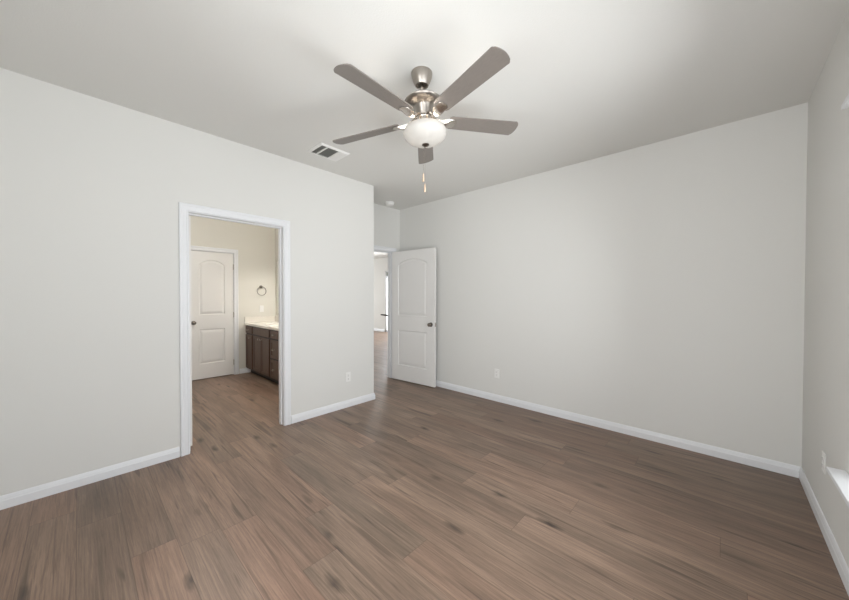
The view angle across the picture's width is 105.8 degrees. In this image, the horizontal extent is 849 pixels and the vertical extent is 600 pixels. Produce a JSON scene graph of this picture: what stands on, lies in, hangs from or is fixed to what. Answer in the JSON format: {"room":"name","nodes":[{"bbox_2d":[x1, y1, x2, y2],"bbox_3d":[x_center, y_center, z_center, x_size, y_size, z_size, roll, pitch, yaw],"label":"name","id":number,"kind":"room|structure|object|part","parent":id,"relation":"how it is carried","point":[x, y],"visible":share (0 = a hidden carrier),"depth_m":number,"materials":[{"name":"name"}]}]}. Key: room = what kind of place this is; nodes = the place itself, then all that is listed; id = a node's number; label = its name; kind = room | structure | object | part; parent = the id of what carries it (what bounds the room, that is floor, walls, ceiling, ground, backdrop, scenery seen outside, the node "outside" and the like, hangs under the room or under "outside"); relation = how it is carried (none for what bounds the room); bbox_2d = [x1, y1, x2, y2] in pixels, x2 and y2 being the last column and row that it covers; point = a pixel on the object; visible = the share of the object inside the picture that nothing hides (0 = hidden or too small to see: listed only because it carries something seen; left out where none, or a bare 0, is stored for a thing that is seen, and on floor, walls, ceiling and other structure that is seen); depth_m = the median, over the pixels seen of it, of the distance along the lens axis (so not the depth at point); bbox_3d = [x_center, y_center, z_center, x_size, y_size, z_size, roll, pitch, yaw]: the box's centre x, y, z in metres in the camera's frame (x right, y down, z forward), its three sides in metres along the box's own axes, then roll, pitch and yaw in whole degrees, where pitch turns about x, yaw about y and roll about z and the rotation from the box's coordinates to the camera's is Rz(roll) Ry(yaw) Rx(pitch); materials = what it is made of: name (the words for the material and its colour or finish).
{"room":"empty bedroom","nodes":[
{"label":"empty bedroom","id":0,"kind":"room"},
{"bbox_2d":[0,68,373,495],"bbox_3d":[-1.831,-0.077,2.950,0.120,2.743,3.336,1,1,43],"label":"wall","id":1,"kind":"structure","parent":0,"point":[92,188],"depth_m":2.38,"materials":[{"name":"white paint"}]},
{"bbox_2d":[0,447,179,509],"bbox_3d":[-2.432,1.262,2.223,0.014,0.083,1.190,1,1,43],"label":"baseboard","id":2,"kind":"structure","parent":1,"relation":"attached to","point":[44,490],"depth_m":2.26,"materials":[{"name":"white paint"}]},
{"bbox_2d":[189,216,191,445],"bbox_3d":[-2.337,0.271,3.065,0.785,2.018,0.164,1,1,43],"label":"door","id":3,"kind":"structure","parent":1,"relation":"in","point":[189,216],"depth_m":2.81,"materials":[{"name":"white paint"}]},
{"bbox_2d":[178,202,290,456],"bbox_3d":[-1.755,0.242,3.036,0.156,2.103,0.926,1,1,43],"label":"door frame","id":4,"kind":"structure","parent":1,"relation":"attached to","point":[184,209],"depth_m":2.92,"materials":[{"name":"white paint"}]},
{"bbox_2d":[291,393,374,423],"bbox_3d":[-1.239,1.241,3.960,0.626,0.083,1.100,1,1,43],"label":"baseboard","id":5,"kind":"structure","parent":1,"relation":"attached to","point":[306,415],"depth_m":3.68,"materials":[{"name":"white paint"}]},
{"bbox_2d":[346,372,350,381],"bbox_3d":[-0.916,0.924,3.856,0.010,0.115,0.070,1,1,43],"label":"wall outlet","id":6,"kind":"object","parent":1,"relation":"attached to","point":[348,374],"visible":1,"depth_m":3.85,"materials":[{"name":"white plastic"}]},
{"bbox_2d":[189,215,274,371],"bbox_3d":[-3.966,-0.104,4.678,0.120,2.743,3.466,1,1,43],"label":"wall","id":7,"kind":"structure","parent":0,"point":[255,245],"depth_m":5.55,"materials":[{"name":"white paint"}]},
{"bbox_2d":[191,250,233,379],"bbox_3d":[-3.406,0.239,5.189,0.100,2.022,0.645,1,1,43],"label":"door","id":8,"kind":"structure","parent":7,"relation":"in","point":[212,314],"depth_m":5.19,"materials":[{"name":"white paint"}]},
{"bbox_2d":[191,245,238,374],"bbox_3d":[-3.459,0.208,5.217,0.139,2.107,0.754,1,1,43],"label":"door frame","id":9,"kind":"structure","parent":7,"relation":"attached to","point":[194,248],"depth_m":5.42,"materials":[{"name":"white paint"}]},
{"bbox_2d":[239,368,249,373],"bbox_3d":[-3.095,1.217,5.539,0.014,0.083,0.170,1,1,43],"label":"baseboard","id":10,"kind":"structure","parent":7,"relation":"attached to","point":[243,370],"depth_m":5.53,"materials":[{"name":"white paint"}]},
{"bbox_2d":[275,228,277,315],"bbox_3d":[-1.786,-0.105,5.101,2.741,2.743,0.120,1,1,43],"label":"wall","id":11,"kind":"structure","parent":0,"point":[276,230],"depth_m":5.88,"materials":[{"name":"white paint"}]},
{"bbox_2d":[277,262,277,312],"bbox_3d":[-2.219,-0.224,5.413,1.220,0.930,0.007,1,1,43],"label":"wall mirror","id":12,"kind":"object","parent":11,"relation":"attached to","point":[277,262],"visible":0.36,"depth_m":5.82,"materials":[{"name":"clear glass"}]},
{"bbox_2d":[374,257,387,329],"bbox_3d":[-0.918,-0.188,11.435,9.099,2.743,0.120,1,1,43],"label":"wall","id":13,"kind":"structure","parent":0,"point":[380,264],"depth_m":12.06,"materials":[{"name":"white paint"}]},
{"bbox_2d":[385,271,387,331],"bbox_3d":[-0.734,0.067,11.246,1.870,2.240,0.070,1,1,43],"label":"door","id":14,"kind":"structure","parent":13,"relation":"in","point":[386,272],"depth_m":11.85,"materials":[{"name":"white paint"}]},
{"bbox_2d":[374,203,399,251],"bbox_3d":[-0.798,-0.102,4.963,0.120,2.743,1.021,1,1,43],"label":"wall","id":15,"kind":"structure","parent":0,"point":[386,219],"depth_m":5.08,"materials":[{"name":"white paint"}]},
{"bbox_2d":[374,245,395,377],"bbox_3d":[-0.829,0.219,4.935,0.156,2.103,0.933,1,1,43],"label":"door frame","id":16,"kind":"structure","parent":15,"relation":"attached to","point":[382,249],"depth_m":5.21,"materials":[{"name":"white paint"}]},
{"bbox_3d":[-0.774,0.219,4.893,0.018,2.103,0.921,1,1,43],"label":"casing","id":17,"kind":"part","parent":16,"relation":"part of","materials":[{"name":"white paint"}]},
{"bbox_2d":[392,248,435,386],"bbox_3d":[-0.174,0.251,4.905,0.870,2.018,0.164,1,1,38],"label":"door","id":18,"kind":"structure","parent":16,"relation":"in","point":[413,271],"depth_m":4.87,"materials":[{"name":"white paint"}]},
{"bbox_2d":[0,331,848,599],"bbox_3d":[-2.247,1.244,6.736,13.570,0.001,8.800,1,1,43],"label":"floor","id":19,"kind":"structure","parent":0,"point":[413,491],"depth_m":1.94,"materials":[{"name":"brown wood"}]},
{"bbox_2d":[246,325,278,383],"bbox_3d":[-2.427,0.849,5.252,1.373,0.828,0.543,1,1,43],"label":"vanity cabinet","id":20,"kind":"object","parent":19,"relation":"on","point":[262,345],"visible":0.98,"depth_m":5.03,"materials":[{"name":"brown wood"}]},
{"bbox_3d":[-2.967,0.504,5.435,0.281,0.112,0.019,1,1,43],"label":"drawer","id":21,"kind":"part","parent":20,"relation":"part of","materials":[{"name":"brown wood"}]},
{"bbox_3d":[-2.967,0.871,5.440,0.281,0.567,0.019,1,1,43],"label":"door","id":22,"kind":"part","parent":20,"relation":"part of","materials":[{"name":"brown wood"}]},
{"bbox_3d":[-2.709,0.875,5.200,0.323,0.567,0.019,1,1,43],"label":"door","id":23,"kind":"part","parent":20,"relation":"part of","materials":[{"name":"brown wood"}]},
{"bbox_2d":[244,316,278,330],"bbox_3d":[-2.411,0.410,5.247,1.393,0.223,0.522,1,1,43],"label":"countertop","id":24,"kind":"structure","parent":20,"relation":"on","point":[266,322],"depth_m":5.56,"materials":[{"name":"stone"}]},
{"bbox_3d":[-2.588,0.509,5.083,0.653,0.112,0.019,1,1,43],"label":"drawer","id":25,"kind":"part","parent":20,"relation":"part of","materials":[{"name":"brown wood"}]},
{"bbox_3d":[-2.468,0.878,4.976,0.324,0.567,0.019,1,1,43],"label":"door","id":26,"kind":"part","parent":20,"relation":"part of","materials":[{"name":"brown wood"}]},
{"bbox_3d":[-2.203,1.029,4.733,0.286,0.273,0.019,1,1,43],"label":"drawer","id":27,"kind":"part","parent":20,"relation":"part of","materials":[{"name":"brown wood"}]},
{"bbox_3d":[-2.203,0.732,4.729,0.286,0.267,0.019,1,1,43],"label":"drawer","id":28,"kind":"part","parent":20,"relation":"part of","materials":[{"name":"brown wood"}]},
{"bbox_3d":[-2.202,0.514,4.726,0.286,0.112,0.019,1,1,43],"label":"drawer","id":29,"kind":"part","parent":20,"relation":"part of","materials":[{"name":"brown wood"}]},
{"bbox_2d":[0,0,848,258],"bbox_3d":[-2.338,-1.574,6.720,13.800,0.150,9.100,1,1,43],"label":"ceiling","id":30,"kind":"structure","parent":0,"point":[583,80],"depth_m":1.97,"materials":[{"name":"white paint"}]},
{"bbox_2d":[307,143,349,161],"bbox_3d":[-0.939,-1.443,3.154,0.260,0.013,0.316,1,1,43],"label":"ceiling vent","id":31,"kind":"object","parent":30,"relation":"in","point":[323,150],"visible":1,"depth_m":3.14,"materials":[{"name":"white plastic"}]},
{"bbox_2d":[385,201,393,205],"bbox_3d":[-0.527,-1.448,4.851,0.140,0.046,0.140,1,1,43],"label":"smoke detector","id":32,"kind":"object","parent":30,"relation":"attached to","point":[388,203],"visible":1,"depth_m":4.81,"materials":[{"name":"white plastic"}]},
{"bbox_2d":[333,46,517,191],"bbox_3d":[-0.017,-1.058,1.999,1.268,0.749,1.247,1,1,43],"label":"ceiling fan","id":33,"kind":"object","parent":30,"relation":"hanging from","point":[425,131],"visible":1,"depth_m":1.93,"materials":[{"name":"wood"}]},
{"bbox_3d":[-0.393,-1.117,2.175,0.499,0.032,0.125,-3,1,20],"label":"blade","id":34,"kind":"part","parent":33,"relation":"part of","materials":[{"name":"grey wood"}]},
{"bbox_3d":[-0.255,-1.115,1.708,0.125,0.032,0.499,-3,2,38],"label":"blade","id":35,"kind":"part","parent":33,"relation":"part of","materials":[{"name":"grey wood"}]},
{"bbox_3d":[0.004,-1.037,2.038,0.274,0.101,0.274,-3,2,43],"label":"lamp shade","id":36,"kind":"part","parent":33,"relation":"part of","materials":[{"name":"white glass"}]},
{"bbox_3d":[0.007,-1.149,2.450,0.125,0.032,0.499,-4,1,2],"label":"blade","id":37,"kind":"part","parent":33,"relation":"part of","materials":[{"name":"grey wood"}]},
{"bbox_3d":[0.232,-1.147,1.695,0.125,0.032,0.499,-5,2,-34],"label":"blade","id":38,"kind":"part","parent":33,"relation":"part of","materials":[{"name":"grey wood"}]},
{"bbox_3d":[0.393,-1.168,2.154,0.499,0.032,0.125,-4,1,-16],"label":"blade","id":39,"kind":"part","parent":33,"relation":"part of","materials":[{"name":"grey wood"}]},
{"bbox_2d":[400,102,807,466],"bbox_3d":[1.181,-0.084,3.905,4.461,2.743,0.120,1,1,43],"label":"wall","id":40,"kind":"structure","parent":0,"point":[659,287],"depth_m":3.00,"materials":[{"name":"white paint"}]},
{"bbox_2d":[494,369,498,377],"bbox_3d":[0.917,0.933,4.074,0.070,0.115,0.010,1,1,43],"label":"wall outlet","id":41,"kind":"object","parent":40,"relation":"attached to","point":[496,371],"visible":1,"depth_m":4.07,"materials":[{"name":"white plastic"}]},
{"bbox_2d":[436,380,800,477],"bbox_3d":[1.177,1.247,3.833,4.341,0.083,0.014,1,1,43],"label":"baseboard","id":42,"kind":"structure","parent":40,"relation":"attached to","point":[755,461],"depth_m":2.99,"materials":[{"name":"white paint"}]},
{"bbox_2d":[802,11,848,567],"bbox_3d":[1.390,-0.042,0.741,0.150,2.743,4.477,1,1,43],"label":"wall","id":43,"kind":"structure","parent":0,"point":[825,423],"depth_m":1.82,"materials":[{"name":"white paint"}]},
{"bbox_2d":[821,450,825,473],"bbox_3d":[2.293,0.932,1.846,0.010,0.115,0.070,1,1,43],"label":"wall outlet","id":44,"kind":"object","parent":43,"relation":"attached to","point":[823,464],"visible":1,"depth_m":1.84,"materials":[{"name":"white plastic"}]},
{"bbox_2d":[799,467,848,595],"bbox_3d":[1.327,1.287,0.814,0.014,0.083,4.237,1,1,43],"label":"baseboard","id":45,"kind":"structure","parent":43,"relation":"attached to","point":[841,565],"depth_m":1.74,"materials":[{"name":"white paint"}]},
{"bbox_2d":[826,94,848,507],"bbox_3d":[1.139,-0.034,0.518,0.205,1.761,2.650,1,1,43],"label":"window","id":46,"kind":"structure","parent":43,"relation":"in","point":[840,478],"depth_m":1.46,"materials":[{"name":"white paint"}]},
{"bbox_3d":[1.119,0.835,0.547,0.155,0.022,2.650,1,1,43],"label":"sill","id":47,"kind":"part","parent":46,"relation":"part of","materials":[{"name":"white paint"}]}
]}

